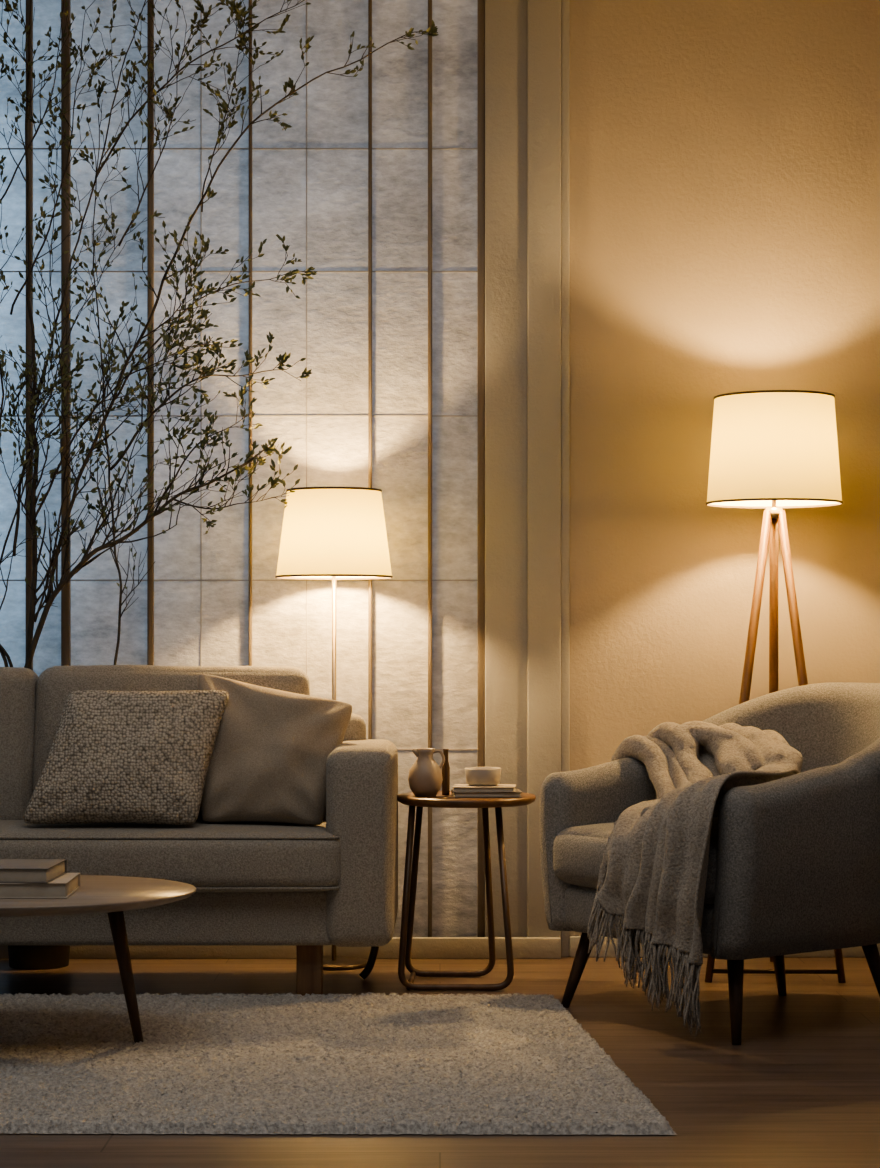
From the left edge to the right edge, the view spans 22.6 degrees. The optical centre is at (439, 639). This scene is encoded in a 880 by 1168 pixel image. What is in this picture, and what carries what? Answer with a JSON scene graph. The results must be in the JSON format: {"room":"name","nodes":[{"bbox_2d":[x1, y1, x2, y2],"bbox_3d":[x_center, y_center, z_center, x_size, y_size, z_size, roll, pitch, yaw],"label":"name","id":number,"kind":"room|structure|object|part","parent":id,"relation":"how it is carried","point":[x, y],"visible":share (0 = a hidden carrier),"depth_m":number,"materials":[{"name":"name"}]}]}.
{"room":"living room","nodes":[
{"label":"living room","id":0,"kind":"room"},
{"bbox_2d":[0,957,879,1167],"bbox_3d":[-0.150,1.000,3.050,5.100,0.100,7.700,0,0,0],"label":"floor","id":1,"kind":"structure","parent":0,"point":[800,1088],"depth_m":4.83,"materials":[{"name":"brown wood"}]},
{"bbox_2d":[26,0,32,669],"bbox_3d":[-1.235,-0.550,6.617,0.020,3.000,0.022,0,0,0],"label":"batten","id":2,"kind":"object","parent":1,"relation":"on","point":[29,124],"visible":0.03,"depth_m":6.61,"materials":[{"name":"brown wood"}]},
{"bbox_2d":[61,0,70,665],"bbox_3d":[-1.125,-0.550,6.617,0.026,3.000,0.022,0,0,0],"label":"batten","id":3,"kind":"object","parent":1,"relation":"on","point":[66,103],"visible":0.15,"depth_m":6.61,"materials":[{"name":"brown wood"}]},
{"bbox_2d":[147,0,153,664],"bbox_3d":[-0.870,-0.550,6.617,0.018,3.000,0.022,0,0,0],"label":"batten","id":4,"kind":"object","parent":1,"relation":"on","point":[150,112],"visible":0.48,"depth_m":6.61,"materials":[{"name":"brown wood"}]},
{"bbox_2d":[0,665,397,995],"bbox_3d":[-1.120,0.509,5.992,2.006,0.881,0.634,0,0,0],"label":"sofa","id":5,"kind":"object","parent":1,"relation":"on","point":[334,881],"visible":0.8,"depth_m":5.74,"materials":[{"name":"fabric"}]},
{"bbox_2d":[0,667,37,819],"bbox_3d":[-1.489,0.298,6.079,0.754,0.455,0.226,0,0,0],"label":"cushion","id":6,"kind":"object","parent":5,"relation":"on","point":[18,685],"depth_m":6.01,"materials":[{"name":"fabric"}]},
{"bbox_2d":[24,690,228,824],"bbox_3d":[-0.829,0.310,5.832,0.530,0.351,0.216,0,0,0],"label":"throw pillow","id":7,"kind":"object","parent":5,"relation":"on","point":[139,757],"visible":1,"depth_m":5.76,"materials":[{"name":"grey fabric"}]},
{"bbox_3d":[-1.107,0.725,6.013,1.685,0.150,0.541,0,0,0],"label":"rail","id":8,"kind":"part","parent":5,"relation":"part of","materials":[{"name":"fabric"}]},
{"bbox_2d":[0,820,340,891],"bbox_3d":[-1.117,0.578,5.912,1.725,0.179,0.475,0,0,0],"label":"seat cushion","id":9,"kind":"object","parent":5,"relation":"on","point":[207,856],"depth_m":5.68,"materials":[{"name":"fabric"}]},
{"bbox_2d":[33,665,309,820],"bbox_3d":[-0.739,0.298,6.080,0.759,0.458,0.224,0,0,0],"label":"cushion","id":10,"kind":"object","parent":5,"relation":"on","point":[51,690],"depth_m":6.03,"materials":[{"name":"fabric"}]},
{"bbox_2d":[198,674,351,824],"bbox_3d":[-0.447,0.293,5.921,0.419,0.402,0.220,0,0,0],"label":"throw pillow","id":11,"kind":"object","parent":5,"relation":"on","point":[272,747],"visible":0.9,"depth_m":5.85,"materials":[{"name":"fabric"}]},
{"bbox_3d":[-0.345,0.873,5.830,0.068,0.155,0.060,0,0,0],"label":"leg","id":12,"kind":"part","parent":5,"relation":"part of","materials":[{"name":"brown wood"}]},
{"bbox_3d":[-1.150,0.497,6.230,1.880,0.585,0.140,0,0,0],"label":"frame","id":13,"kind":"part","parent":5,"relation":"part of","materials":[{"name":"fabric"}]},
{"bbox_3d":[-0.209,0.543,6.010,0.184,0.531,0.595,0,0,0],"label":"arm","id":14,"kind":"part","parent":5,"relation":"part of","materials":[{"name":"fabric"}]},
{"bbox_3d":[-0.194,0.866,6.150,0.065,0.166,0.021,0,0,0],"label":"leg","id":15,"kind":"part","parent":5,"relation":"part of","materials":[{"name":"brown metal"}]},
{"bbox_2d":[0,0,438,969],"bbox_3d":[-0.861,-0.588,6.443,1.713,3.076,0.262,0,0,-1],"label":"potted tree","id":16,"kind":"object","parent":1,"relation":"on","point":[24,957],"visible":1,"depth_m":6.41,"materials":[{"name":"green plant"}]},
{"bbox_3d":[-1.170,0.795,6.420,0.230,0.310,0.230,0,0,0],"label":"planter","id":17,"kind":"part","parent":16,"relation":"part of","materials":[{"name":"ceramic"}]},
{"bbox_2d":[0,0,477,936],"bbox_3d":[-1.280,-0.550,6.630,2.840,3.000,0.001,0,0,0],"label":"wall panel","id":18,"kind":"object","parent":1,"relation":"on","point":[337,105],"visible":0.5,"depth_m":6.63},
{"bbox_2d":[200,0,201,665],"bbox_3d":[-0.720,-0.550,6.628,0.003,3.000,0.003,0,0,0],"label":"seam","id":19,"kind":"object","parent":18,"relation":"attached to","point":[200,0],"visible":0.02,"depth_m":6.63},
{"bbox_2d":[306,0,306,673],"bbox_3d":[-0.402,-0.550,6.628,0.003,3.000,0.003,0,0,0],"label":"seam","id":20,"kind":"object","parent":18,"relation":"attached to","point":[306,0],"visible":0.44,"depth_m":6.63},
{"bbox_2d":[249,0,251,665],"bbox_3d":[-0.570,-0.550,6.617,0.010,3.000,0.022,0,0,0],"label":"batten","id":21,"kind":"object","parent":1,"relation":"on","point":[250,1],"visible":0.39,"depth_m":6.61,"materials":[{"name":"brown wood"}]},
{"bbox_2d":[275,487,392,970],"bbox_3d":[-0.309,0.256,6.420,0.342,1.388,0.342,0,0,0],"label":"floor lamp","id":22,"kind":"object","parent":1,"relation":"on","point":[329,533],"visible":0.94,"depth_m":6.29,"materials":[{"name":"white fabric"}]},
{"bbox_3d":[-0.309,-0.309,6.420,0.338,0.251,0.338,0,0,0],"label":"lamp shade","id":23,"kind":"part","parent":22,"relation":"part of","materials":[{"name":"white fabric"}]},
{"bbox_2d":[0,992,676,1134],"bbox_3d":[-0.773,0.936,5.003,2.459,0.025,1.581,0,0,0],"label":"area rug","id":24,"kind":"object","parent":1,"relation":"on","point":[371,1063],"visible":0.98,"depth_m":4.78,"materials":[{"name":"carpet"}]},
{"bbox_2d":[0,875,196,1042],"bbox_3d":[-0.975,0.753,5.050,0.830,0.359,0.660,0,0,0],"label":"coffee table","id":25,"kind":"object","parent":24,"relation":"on","point":[111,895],"visible":0.77,"depth_m":5.01,"materials":[{"name":"brown wood"}]},
{"bbox_2d":[0,859,80,898],"bbox_3d":[-1.012,0.539,4.980,0.371,0.066,0.230,0,0,0],"label":"book stack","id":26,"kind":"object","parent":25,"relation":"on","point":[19,878],"visible":1,"depth_m":4.88,"materials":[{"name":"paper"}]},
{"bbox_3d":[-0.725,0.763,5.060,0.091,0.337,0.038,0,0,-21],"label":"leg","id":27,"kind":"part","parent":25,"relation":"part of","materials":[{"name":"brown wood"}]},
{"bbox_2d":[368,0,371,738],"bbox_3d":[-0.210,-0.550,6.617,0.011,3.000,0.022,0,0,0],"label":"batten","id":28,"kind":"object","parent":1,"relation":"on","point":[369,1],"visible":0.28,"depth_m":6.61,"materials":[{"name":"brown wood"}]},
{"bbox_2d":[428,0,431,936],"bbox_3d":[-0.030,-0.550,6.617,0.013,3.000,0.022,0,0,0],"label":"batten","id":29,"kind":"object","parent":1,"relation":"on","point":[429,1],"visible":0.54,"depth_m":6.61,"materials":[{"name":"brown wood"}]},
{"bbox_2d":[397,791,535,990],"bbox_3d":[0.072,0.689,6.070,0.386,0.521,0.386,0,0,0],"label":"side table","id":30,"kind":"object","parent":1,"relation":"on","point":[439,801],"visible":0.8,"depth_m":5.97,"materials":[{"name":"brown wood"}]},
{"bbox_2d":[408,748,444,796],"bbox_3d":[-0.040,0.362,6.030,0.095,0.132,0.095,0,0,31],"label":"ceramic pitcher","id":31,"kind":"object","parent":30,"relation":"on","point":[425,779],"visible":1,"depth_m":6.00,"materials":[{"name":"beige ceramic"}]},
{"bbox_3d":[-0.065,0.309,6.030,0.025,0.025,0.015,0,0,0],"label":"spout","id":32,"kind":"part","parent":31,"relation":"part of","materials":[{"name":"beige ceramic"}]},
{"bbox_3d":[-0.003,0.326,6.030,0.035,0.051,0.008,0,0,0],"label":"handle","id":33,"kind":"part","parent":31,"relation":"part of","materials":[{"name":"beige ceramic"}]},
{"bbox_2d":[442,749,449,794],"bbox_3d":[0.016,0.364,6.070,0.022,0.127,0.022,0,0,0],"label":"glass bottle","id":34,"kind":"object","parent":30,"relation":"on","point":[445,768],"visible":1,"depth_m":6.06,"materials":[{"name":"brown glass"}]},
{"bbox_3d":[0.028,0.698,6.175,0.257,0.502,0.068,0,0,0],"label":"frame","id":35,"kind":"part","parent":30,"relation":"part of","materials":[{"name":"black metal"}]},
{"bbox_2d":[451,784,521,797],"bbox_3d":[0.128,0.413,6.030,0.192,0.028,0.139,0,0,0],"label":"book stack","id":36,"kind":"object","parent":30,"relation":"on","point":[460,790],"visible":0.98,"depth_m":5.97,"materials":[{"name":"paper"}]},
{"bbox_2d":[465,767,500,785],"bbox_3d":[0.118,0.375,6.040,0.100,0.048,0.100,0,0,0],"label":"porcelain cup","id":37,"kind":"object","parent":36,"relation":"on","point":[475,776],"visible":1,"depth_m":6.00,"materials":[{"name":"white ceramic"}]},
{"bbox_2d":[478,0,484,936],"bbox_3d":[0.124,-0.550,6.617,0.022,3.000,0.022,0,0,0],"label":"batten","id":38,"kind":"object","parent":1,"relation":"on","point":[481,3],"visible":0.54,"depth_m":6.61,"materials":[{"name":"brown wood"}]},
{"bbox_2d":[539,682,879,1044],"bbox_3d":[0.825,0.534,5.649,0.922,0.838,0.831,0,0,-36],"label":"armchair","id":39,"kind":"object","parent":1,"relation":"on","point":[794,860],"visible":0.79,"depth_m":5.29,"materials":[{"name":"fabric"}]},
{"bbox_3d":[0.361,0.843,5.680,0.101,0.220,0.041,0,0,10],"label":"leg","id":40,"kind":"part","parent":39,"relation":"part of","materials":[{"name":"brown wood"}]},
{"bbox_2d":[553,817,717,904],"bbox_3d":[0.706,0.553,5.581,0.645,0.183,0.625,0,0,-35],"label":"seat cushion","id":41,"kind":"object","parent":39,"relation":"on","point":[579,843],"depth_m":5.56,"materials":[{"name":"fabric"}]},
{"bbox_3d":[0.736,0.685,5.596,0.650,0.130,0.615,0,0,-35],"label":"seat","id":42,"kind":"part","parent":39,"relation":"part of","materials":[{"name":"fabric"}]},
{"bbox_2d":[588,721,802,1038],"bbox_3d":[0.658,0.569,5.562,0.514,0.706,1.019,0,0,9],"label":"throw blanket","id":43,"kind":"object","parent":39,"relation":"on","point":[656,854],"visible":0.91,"depth_m":5.25,"materials":[{"name":"fabric"}]},
{"bbox_3d":[0.699,0.844,5.190,0.042,0.216,0.072,0,0,0],"label":"leg","id":44,"kind":"part","parent":39,"relation":"part of","materials":[{"name":"brown wood"}]},
{"bbox_3d":[0.899,0.844,5.868,0.039,0.216,0.071,0,0,34],"label":"leg","id":45,"kind":"part","parent":39,"relation":"part of","materials":[{"name":"brown wood"}]},
{"bbox_3d":[1.099,0.844,5.529,0.096,0.219,0.041,0,0,0],"label":"leg","id":46,"kind":"part","parent":39,"relation":"part of","materials":[{"name":"brown wood"}]},
{"bbox_2d":[705,390,845,982],"bbox_3d":[0.938,0.130,6.284,0.406,1.643,0.452,0,0,0],"label":"floor lamp","id":47,"kind":"object","parent":1,"relation":"on","point":[772,451],"visible":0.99,"depth_m":6.12,"materials":[{"name":"white fabric"}]},
{"bbox_3d":[0.839,0.292,6.175,0.247,1.319,0.028,0,0,-35],"label":"leg","id":48,"kind":"part","parent":47,"relation":"part of","materials":[{"name":"brown wood"}]},
{"bbox_3d":[0.968,0.292,6.385,0.028,1.319,0.253,0,0,9],"label":"leg","id":49,"kind":"part","parent":47,"relation":"part of","materials":[{"name":"brown wood"}]},
{"bbox_3d":[0.949,-0.425,6.250,0.012,0.110,0.012,0,0,0],"label":"stem","id":50,"kind":"part","parent":47,"relation":"part of","materials":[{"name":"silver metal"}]},
{"bbox_3d":[0.949,-0.538,6.250,0.380,0.300,0.380,0,0,0],"label":"lamp shade","id":51,"kind":"part","parent":47,"relation":"part of","materials":[{"name":"white fabric"}]},
{"bbox_3d":[1.039,0.292,6.168,0.223,1.318,0.027,0,0,43],"label":"leg","id":52,"kind":"part","parent":47,"relation":"part of","materials":[{"name":"brown wood"}]},
{"bbox_2d":[569,0,879,956],"bbox_3d":[1.393,-0.550,6.675,2.015,3.000,0.150,0,0,0],"label":"wall","id":53,"kind":"structure","parent":0,"point":[725,154],"depth_m":6.60,"materials":[{"name":"paint"}]},
{"bbox_2d":[485,0,526,936],"bbox_3d":[0.199,-0.550,6.657,0.127,3.000,0.126,0,0,0],"label":"trim","id":54,"kind":"structure","parent":53,"relation":"attached to","point":[505,20],"depth_m":6.59,"materials":[{"name":"paint"}]},
{"bbox_2d":[527,0,560,937],"bbox_3d":[0.312,-0.550,6.649,0.100,3.000,0.142,0,0,0],"label":"trim","id":55,"kind":"structure","parent":53,"relation":"attached to","point":[543,16],"depth_m":6.58,"materials":[{"name":"paint"}]},
{"bbox_2d":[561,0,569,956],"bbox_3d":[0.375,-0.550,6.654,0.026,3.000,0.132,0,0,0],"label":"trim","id":56,"kind":"structure","parent":53,"relation":"attached to","point":[565,4],"depth_m":6.59,"materials":[{"name":"paint"}]},
{"bbox_3d":[-2.750,-0.550,3.050,0.100,3.000,7.700,0,0,0],"label":"wall","id":57,"kind":"structure","parent":0,"visible":0},
{"bbox_2d":[0,580,477,580],"bbox_3d":[-1.290,-0.180,6.628,2.820,0.004,0.003,0,0,0],"label":"seam","id":58,"kind":"object","parent":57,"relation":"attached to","point":[0,580],"visible":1,"depth_m":6.63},
{"bbox_2d":[0,148,477,148],"bbox_3d":[-1.290,-1.480,6.628,2.820,0.004,0.003,0,0,0],"label":"seam","id":59,"kind":"object","parent":57,"relation":"attached to","point":[0,148],"visible":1,"depth_m":6.63,"materials":[{"name":"grey"}]},
{"bbox_2d":[0,271,477,271],"bbox_3d":[-1.290,-1.110,6.628,2.820,0.004,0.003,0,0,0],"label":"seam","id":60,"kind":"object","parent":57,"relation":"attached to","point":[0,271],"visible":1,"depth_m":6.63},
{"bbox_2d":[2,415,477,416],"bbox_3d":[-1.290,-0.675,6.628,2.820,0.004,0.003,0,0,0],"label":"seam","id":61,"kind":"object","parent":57,"relation":"attached to","point":[2,415],"visible":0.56,"depth_m":6.63,"materials":[{"name":"grey"}]},
{"bbox_2d":[397,749,477,749],"bbox_3d":[-1.290,0.330,6.628,2.820,0.004,0.003,0,0,0],"label":"seam","id":62,"kind":"object","parent":57,"relation":"attached to","point":[397,749],"visible":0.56,"depth_m":6.63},
{"bbox_2d":[0,936,879,958],"bbox_3d":[-0.150,0.919,6.575,5.100,0.062,0.050,0,0,0],"label":"baseboard","id":63,"kind":"structure","parent":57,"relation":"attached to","point":[422,947],"depth_m":6.55,"materials":[{"name":"paint"}]}
]}

